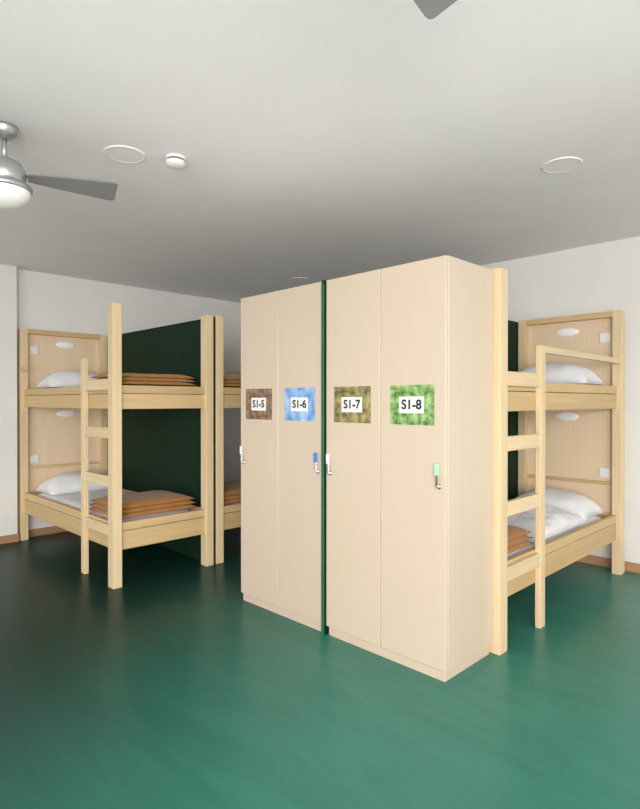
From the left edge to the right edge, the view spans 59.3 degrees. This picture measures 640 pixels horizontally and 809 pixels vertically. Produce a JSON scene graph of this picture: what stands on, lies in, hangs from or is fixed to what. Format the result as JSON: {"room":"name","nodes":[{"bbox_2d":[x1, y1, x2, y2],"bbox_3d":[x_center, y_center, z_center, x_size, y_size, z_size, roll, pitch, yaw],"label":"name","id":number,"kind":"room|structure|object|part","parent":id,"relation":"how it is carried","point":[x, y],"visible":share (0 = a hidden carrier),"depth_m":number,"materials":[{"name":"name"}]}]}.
{"room":"hostel dormitory room","nodes":[
{"label":"hostel dormitory room","id":0,"kind":"room"},
{"bbox_2d":[0,264,16,535],"bbox_3d":[-4.642,0.005,3.772,4.770,2.650,0.100,0,0,-45],"label":"wall","id":1,"kind":"structure","parent":0,"point":[8,274],"depth_m":5.37,"materials":[{"name":"white paint"}]},
{"bbox_2d":[0,534,18,543],"bbox_3d":[-4.597,1.293,3.744,4.784,0.075,0.014,0,0,-45],"label":"baseboard","id":2,"kind":"structure","parent":1,"relation":"attached to","point":[14,537],"depth_m":5.37,"materials":[{"name":"brown wood"}]},
{"bbox_2d":[17,269,240,530],"bbox_3d":[-3.624,-0.001,4.968,8.200,2.650,0.150,0,0,-45],"label":"wall","id":3,"kind":"structure","parent":0,"point":[49,302],"depth_m":6.18,"materials":[{"name":"white paint"}]},
{"bbox_2d":[17,526,66,536],"bbox_3d":[-1.879,1.278,6.603,3.130,0.075,0.014,0,0,-45],"label":"baseboard","id":4,"kind":"structure","parent":3,"relation":"attached to","point":[53,529],"depth_m":5.69,"materials":[{"name":"brown wood"}]},
{"bbox_2d":[0,0,639,302],"bbox_3d":[-0.389,-1.359,1.725,9.300,0.100,8.200,0,0,45],"label":"ceiling","id":5,"kind":"structure","parent":0,"point":[319,140],"depth_m":2.73,"materials":[{"name":"white paint"}]},
{"bbox_2d":[0,121,117,208],"bbox_3d":[-1.505,-1.125,2.729,0.912,0.378,0.888,0,0,-45],"label":"ceiling fan","id":6,"kind":"object","parent":5,"relation":"hanging from","point":[14,190],"depth_m":2.66,"materials":[{"name":"silver metal"}]},
{"bbox_2d":[104,145,145,163],"bbox_3d":[-1.025,-1.312,2.956,0.210,0.007,0.210,0,0,-45],"label":"recessed light","id":7,"kind":"object","parent":5,"relation":"in","point":[119,153],"visible":1,"depth_m":2.95,"materials":[{"name":"white plastic"}]},
{"bbox_2d":[106,148,142,161],"bbox_3d":[-1.025,-1.310,2.956,0.182,0.001,0.182,0,0,-45],"label":"diffuser","id":8,"kind":"object","parent":7,"relation":"attached to","point":[116,154],"depth_m":2.95,"materials":[{"name":"white plastic"}]},
{"bbox_2d":[165,153,185,168],"bbox_3d":[-0.771,-1.292,2.998,0.110,0.048,0.110,0,0,-45],"label":"smoke detector","id":9,"kind":"object","parent":5,"relation":"attached to","point":[172,160],"visible":1,"depth_m":2.97,"materials":[{"name":"white plastic"}]},
{"bbox_2d":[292,277,307,280],"bbox_3d":[-0.212,-1.328,5.961,0.180,0.007,0.180,0,0,-45],"label":"recessed light","id":10,"kind":"object","parent":5,"relation":"in","point":[294,278],"visible":1,"depth_m":5.96,"materials":[{"name":"white"}]},
{"bbox_2d":[293,278,306,280],"bbox_3d":[-0.212,-1.326,5.961,0.152,0.001,0.152,0,0,-45],"label":"diffuser","id":11,"kind":"object","parent":10,"relation":"attached to","point":[295,279],"depth_m":5.97,"materials":[{"name":"white"}]},
{"bbox_2d":[413,0,456,18],"bbox_3d":[0.097,-1.117,1.187,0.835,0.378,0.930,0,0,-45],"label":"ceiling fan","id":12,"kind":"object","parent":5,"relation":"hanging from","point":[431,9],"depth_m":1.51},
{"bbox_2d":[541,157,582,173],"bbox_3d":[1.329,-1.313,3.090,0.210,0.007,0.210,0,0,-45],"label":"recessed light","id":13,"kind":"object","parent":5,"relation":"in","point":[563,164],"visible":1,"depth_m":3.08,"materials":[{"name":"white plastic"}]},
{"bbox_2d":[0,527,639,808],"bbox_3d":[-0.389,1.391,1.740,9.300,0.100,8.200,0,0,45],"label":"floor","id":14,"kind":"structure","parent":0,"point":[167,688],"depth_m":2.53,"materials":[{"name":"green laminate"}]},
{"bbox_2d":[18,303,213,588],"bbox_3d":[-1.916,0.293,5.072,0.860,2.060,2.080,0,0,-45],"label":"bunk bed","id":15,"kind":"object","parent":14,"relation":"on","point":[63,430],"visible":0.92,"depth_m":4.62,"materials":[{"name":"brown wood"}]},
{"bbox_2d":[30,346,37,353],"bbox_3d":[-2.835,-0.539,5.576,0.080,0.080,0.012,0,0,-45],"label":"socket","id":16,"kind":"object","parent":15,"relation":"attached to","point":[33,349],"depth_m":5.57,"materials":[{"name":"white plastic"}]},
{"bbox_2d":[30,455,38,462],"bbox_3d":[-2.835,0.541,5.582,0.080,0.080,0.012,0,0,-45],"label":"socket","id":17,"kind":"object","parent":15,"relation":"attached to","point":[33,458],"depth_m":5.58,"materials":[{"name":"white plastic"}]},
{"bbox_3d":[-2.640,0.152,5.794,0.014,1.775,0.728,0,0,45],"label":"head panel","id":18,"kind":"part","parent":15,"relation":"part of","materials":[{"name":"brown wood"}]},
{"bbox_2d":[56,342,74,348],"bbox_3d":[-2.617,-0.610,5.792,0.190,0.072,0.016,0,0,-45],"label":"reading lamp","id":19,"kind":"object","parent":15,"relation":"attached to","point":[59,345],"depth_m":5.79,"materials":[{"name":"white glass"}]},
{"bbox_2d":[56,410,74,416],"bbox_3d":[-2.617,0.095,5.795,0.190,0.072,0.016,0,0,-45],"label":"reading lamp","id":20,"kind":"object","parent":15,"relation":"attached to","point":[59,413],"depth_m":5.79,"materials":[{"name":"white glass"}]},
{"bbox_2d":[34,371,97,387],"bbox_3d":[-2.418,-0.248,5.571,0.420,0.169,0.640,0,0,45],"label":"pillow","id":21,"kind":"object","parent":15,"relation":"on","point":[64,378],"visible":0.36,"depth_m":5.37,"materials":[{"name":"white fabric"}]},
{"bbox_3d":[-2.184,-0.115,4.801,1.918,0.060,0.034,0,0,45],"label":"rail","id":22,"kind":"part","parent":15,"relation":"part of","materials":[{"name":"brown wood"}]},
{"bbox_3d":[-2.184,0.890,4.807,1.918,0.060,0.034,0,0,45],"label":"rail","id":23,"kind":"part","parent":15,"relation":"part of","materials":[{"name":"brown wood"}]},
{"bbox_2d":[34,472,107,495],"bbox_3d":[-2.418,0.757,5.576,0.420,0.170,0.640,0,0,45],"label":"pillow","id":24,"kind":"object","parent":15,"relation":"on","point":[66,483],"visible":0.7,"depth_m":5.39,"materials":[{"name":"white fabric"}]},
{"bbox_3d":[-1.916,-0.085,5.070,1.950,0.143,0.710,0,0,45],"label":"mattress","id":25,"kind":"part","parent":15,"relation":"part of","materials":[{"name":"white fabric"}]},
{"bbox_3d":[-1.916,0.933,5.075,1.950,0.167,0.710,0,0,45],"label":"mattress","id":26,"kind":"part","parent":15,"relation":"part of","materials":[{"name":"white fabric"}]},
{"bbox_2d":[89,490,195,517],"bbox_3d":[-1.450,0.794,4.607,0.680,0.105,0.550,0,0,-45],"label":"folded blanket","id":27,"kind":"object","parent":15,"relation":"on","point":[154,501],"visible":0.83,"depth_m":4.47,"materials":[{"name":"brown fabric"}]},
{"bbox_2d":[91,373,194,385],"bbox_3d":[-1.450,-0.204,4.602,0.680,0.093,0.550,0,0,-45],"label":"folded blanket","id":28,"kind":"object","parent":15,"relation":"on","point":[127,378],"visible":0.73,"depth_m":4.43,"materials":[{"name":"brown fabric"}]},
{"bbox_3d":[-1.648,0.887,5.343,1.918,0.060,0.034,0,0,45],"label":"rail","id":29,"kind":"part","parent":15,"relation":"part of","materials":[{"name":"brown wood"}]},
{"bbox_2d":[107,317,214,563],"bbox_3d":[-1.606,0.297,5.391,0.022,2.050,2.068,0,0,-45],"label":"partition panel","id":30,"kind":"object","parent":14,"relation":"on","point":[161,448],"visible":0.52,"depth_m":5.19,"materials":[{"name":"green laminate"}]},
{"bbox_2d":[107,316,240,563],"bbox_3d":[-1.287,0.290,5.701,0.860,2.060,2.080,0,0,-45],"label":"bunk bed","id":31,"kind":"object","parent":14,"relation":"on","point":[227,516],"visible":0.18,"depth_m":4.69,"materials":[{"name":"brown wood"}]},
{"bbox_2d":[223,376,240,387],"bbox_3d":[-0.785,-0.207,5.196,0.680,0.092,0.550,0,0,-45],"label":"folded blanket","id":32,"kind":"object","parent":31,"relation":"on","point":[228,381],"visible":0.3,"depth_m":4.89,"materials":[{"name":"brown fabric"}]},
{"bbox_3d":[-1.165,-0.346,6.159,1.440,0.042,0.028,0,0,45],"label":"guard rail","id":33,"kind":"part","parent":31,"relation":"part of","materials":[{"name":"brown wood"}]},
{"bbox_2d":[224,481,240,503],"bbox_3d":[-0.785,0.793,5.202,0.680,0.102,0.550,0,0,-45],"label":"folded blanket","id":34,"kind":"object","parent":31,"relation":"on","point":[232,490],"visible":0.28,"depth_m":4.92,"materials":[{"name":"brown fabric"}]},
{"bbox_2d":[240,282,321,630],"bbox_3d":[-0.112,0.306,3.695,0.479,2.050,0.784,0,0,-45],"label":"locker","id":35,"kind":"object","parent":14,"relation":"on","point":[280,448],"visible":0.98,"depth_m":3.52,"materials":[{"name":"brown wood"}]},
{"bbox_3d":[-0.402,-0.002,3.681,0.150,0.084,0.001,0,0,45],"label":"label plate","id":36,"kind":"part","parent":35,"relation":"part of","materials":[{"name":"white paper"}]},
{"bbox_2d":[246,389,271,419],"bbox_3d":[-0.401,-0.002,3.681,0.270,0.200,0.001,0,0,45],"label":"sign","id":37,"kind":"object","parent":35,"relation":"attached to","point":[258,401],"depth_m":3.68,"materials":[{"name":"brown paper"}]},
{"bbox_3d":[-0.394,0.280,3.690,0.388,1.994,0.019,0,0,45],"label":"door","id":38,"kind":"part","parent":35,"relation":"part of","materials":[{"name":"brown wood"}]},
{"bbox_3d":[-0.125,-0.001,3.404,0.150,0.084,0.001,0,0,45],"label":"label plate","id":39,"kind":"part","parent":35,"relation":"part of","materials":[{"name":"white paper"}]},
{"bbox_2d":[285,387,314,420],"bbox_3d":[-0.124,-0.001,3.404,0.270,0.200,0.001,0,0,45],"label":"sign","id":40,"kind":"object","parent":35,"relation":"attached to","point":[299,401],"depth_m":3.40,"materials":[{"name":"blue paper"}]},
{"bbox_3d":[-0.117,0.281,3.413,0.388,1.994,0.019,0,0,45],"label":"door","id":41,"kind":"part","parent":35,"relation":"part of","materials":[{"name":"brown wood"}]},
{"bbox_2d":[326,255,492,681],"bbox_3d":[0.468,0.309,3.115,0.479,2.050,0.801,0,0,-45],"label":"locker","id":42,"kind":"object","parent":14,"relation":"on","point":[409,346],"visible":1,"depth_m":2.89,"materials":[{"name":"beige wood"}]},
{"bbox_3d":[0.175,0.001,3.103,0.150,0.084,0.001,0,0,45],"label":"label plate","id":43,"kind":"part","parent":42,"relation":"part of","materials":[{"name":"white paper"}]},
{"bbox_2d":[334,386,370,422],"bbox_3d":[0.176,0.001,3.104,0.270,0.200,0.001,0,0,45],"label":"sign","id":44,"kind":"object","parent":42,"relation":"attached to","point":[352,404],"depth_m":3.10,"materials":[{"name":"yellow paper"}]},
{"bbox_3d":[0.183,0.283,3.113,0.396,1.994,0.019,0,0,45],"label":"door","id":45,"kind":"part","parent":42,"relation":"part of","materials":[{"name":"brown wood"}]},
{"bbox_3d":[0.458,0.002,2.820,0.150,0.084,0.001,0,0,45],"label":"label plate","id":46,"kind":"part","parent":42,"relation":"part of","materials":[{"name":"white paper"}]},
{"bbox_2d":[390,384,433,425],"bbox_3d":[0.459,0.002,2.821,0.270,0.200,0.001,0,0,45],"label":"sign","id":47,"kind":"object","parent":42,"relation":"attached to","point":[410,404],"depth_m":2.82,"materials":[{"name":"green paper"}]},
{"bbox_3d":[0.466,0.284,2.830,0.396,1.994,0.019,0,0,45],"label":"door","id":48,"kind":"part","parent":42,"relation":"part of","materials":[{"name":"brown wood"}]},
{"bbox_3d":[0.761,0.285,2.855,0.019,2.000,0.432,0,0,45],"label":"panel","id":49,"kind":"part","parent":42,"relation":"part of","materials":[{"name":"brown wood"}]},
{"bbox_2d":[321,280,517,634],"bbox_3d":[0.925,0.303,4.158,2.574,2.050,0.024,0,0,-45],"label":"partition panel","id":50,"kind":"object","parent":14,"relation":"on","point":[512,325],"visible":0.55,"depth_m":3.25,"materials":[{"name":"green laminate"}]},
{"bbox_2d":[489,267,624,655],"bbox_3d":[1.379,0.299,3.997,2.040,2.060,0.840,0,0,-45],"label":"bunk bed","id":51,"kind":"object","parent":14,"relation":"on","point":[570,437],"visible":0.61,"depth_m":4.19,"materials":[{"name":"beige wood"}]},
{"bbox_2d":[507,525,533,553],"bbox_3d":[0.891,0.800,3.511,0.550,0.105,0.680,0,0,-45],"label":"folded blanket","id":52,"kind":"object","parent":51,"relation":"on","point":[517,538],"visible":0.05,"depth_m":3.37,"materials":[{"name":"brown fabric"}]},
{"bbox_2d":[507,505,585,540],"bbox_3d":[1.404,0.782,4.024,0.830,0.135,0.680,0,0,-45],"label":"duvet","id":53,"kind":"object","parent":51,"relation":"on","point":[557,521],"visible":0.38,"depth_m":3.79,"materials":[{"name":"white fabric"}]},
{"bbox_3d":[1.379,-0.079,3.995,1.910,0.143,0.690,0,0,-45],"label":"mattress","id":54,"kind":"part","parent":51,"relation":"part of","materials":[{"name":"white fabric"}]},
{"bbox_3d":[1.379,0.938,4.000,1.910,0.167,0.690,0,0,-45],"label":"mattress","id":55,"kind":"part","parent":51,"relation":"part of","materials":[{"name":"white fabric"}]},
{"bbox_2d":[516,488,604,520],"bbox_3d":[1.867,0.764,4.487,0.420,0.168,0.640,0,0,-45],"label":"pillow","id":56,"kind":"object","parent":51,"relation":"on","point":[579,505],"visible":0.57,"depth_m":4.30,"materials":[{"name":"white fabric"}]},
{"bbox_2d":[520,364,603,384],"bbox_3d":[1.867,-0.242,4.482,0.420,0.169,0.640,0,0,-45],"label":"pillow","id":57,"kind":"object","parent":51,"relation":"on","point":[555,373],"visible":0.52,"depth_m":4.28,"materials":[{"name":"white fabric"}]},
{"bbox_3d":[1.640,0.895,3.739,1.878,0.060,0.034,0,0,-45],"label":"rail","id":58,"kind":"part","parent":51,"relation":"part of","materials":[{"name":"brown wood"}]},
{"bbox_3d":[1.640,-0.110,3.734,1.878,0.060,0.034,0,0,-45],"label":"rail","id":59,"kind":"part","parent":51,"relation":"part of","materials":[{"name":"brown wood"}]},
{"bbox_2d":[556,328,578,336],"bbox_3d":[2.065,-0.605,4.702,0.190,0.072,0.016,0,0,45],"label":"reading lamp","id":60,"kind":"object","parent":51,"relation":"attached to","point":[560,332],"depth_m":4.70,"materials":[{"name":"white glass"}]},
{"bbox_2d":[556,412,578,420],"bbox_3d":[2.065,0.100,4.706,0.190,0.072,0.016,0,0,45],"label":"reading lamp","id":61,"kind":"object","parent":51,"relation":"attached to","point":[560,416],"depth_m":4.70,"materials":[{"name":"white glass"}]},
{"bbox_3d":[2.088,0.158,4.705,0.708,1.775,0.014,0,0,45],"label":"head panel","id":62,"kind":"part","parent":51,"relation":"part of","materials":[{"name":"brown wood"}]},
{"bbox_3d":[1.833,-0.334,3.879,1.400,0.042,0.028,0,0,-45],"label":"guard rail","id":63,"kind":"part","parent":51,"relation":"part of","materials":[{"name":"brown wood"}]},
{"bbox_2d":[599,467,609,477],"bbox_3d":[2.277,0.546,4.500,0.080,0.080,0.012,0,0,45],"label":"socket","id":64,"kind":"object","parent":51,"relation":"attached to","point":[604,472],"depth_m":4.49,"materials":[{"name":"white plastic"}]},
{"bbox_2d":[600,332,609,342],"bbox_3d":[2.277,-0.533,4.494,0.080,0.080,0.012,0,0,45],"label":"socket","id":65,"kind":"object","parent":51,"relation":"attached to","point":[604,336],"depth_m":4.49,"materials":[{"name":"white plastic"}]},
{"bbox_2d":[482,236,639,563],"bbox_3d":[2.510,0.001,4.526,9.150,2.650,0.150,0,0,45],"label":"wall","id":66,"kind":"structure","parent":0,"point":[601,277],"depth_m":4.61,"materials":[{"name":"white paint"}]},
{"bbox_2d":[577,555,639,573],"bbox_3d":[2.404,1.289,4.522,8.986,0.075,0.014,0,0,45],"label":"baseboard","id":67,"kind":"structure","parent":66,"relation":"attached to","point":[590,559],"depth_m":4.59,"materials":[{"name":"brown wood"}]}
]}

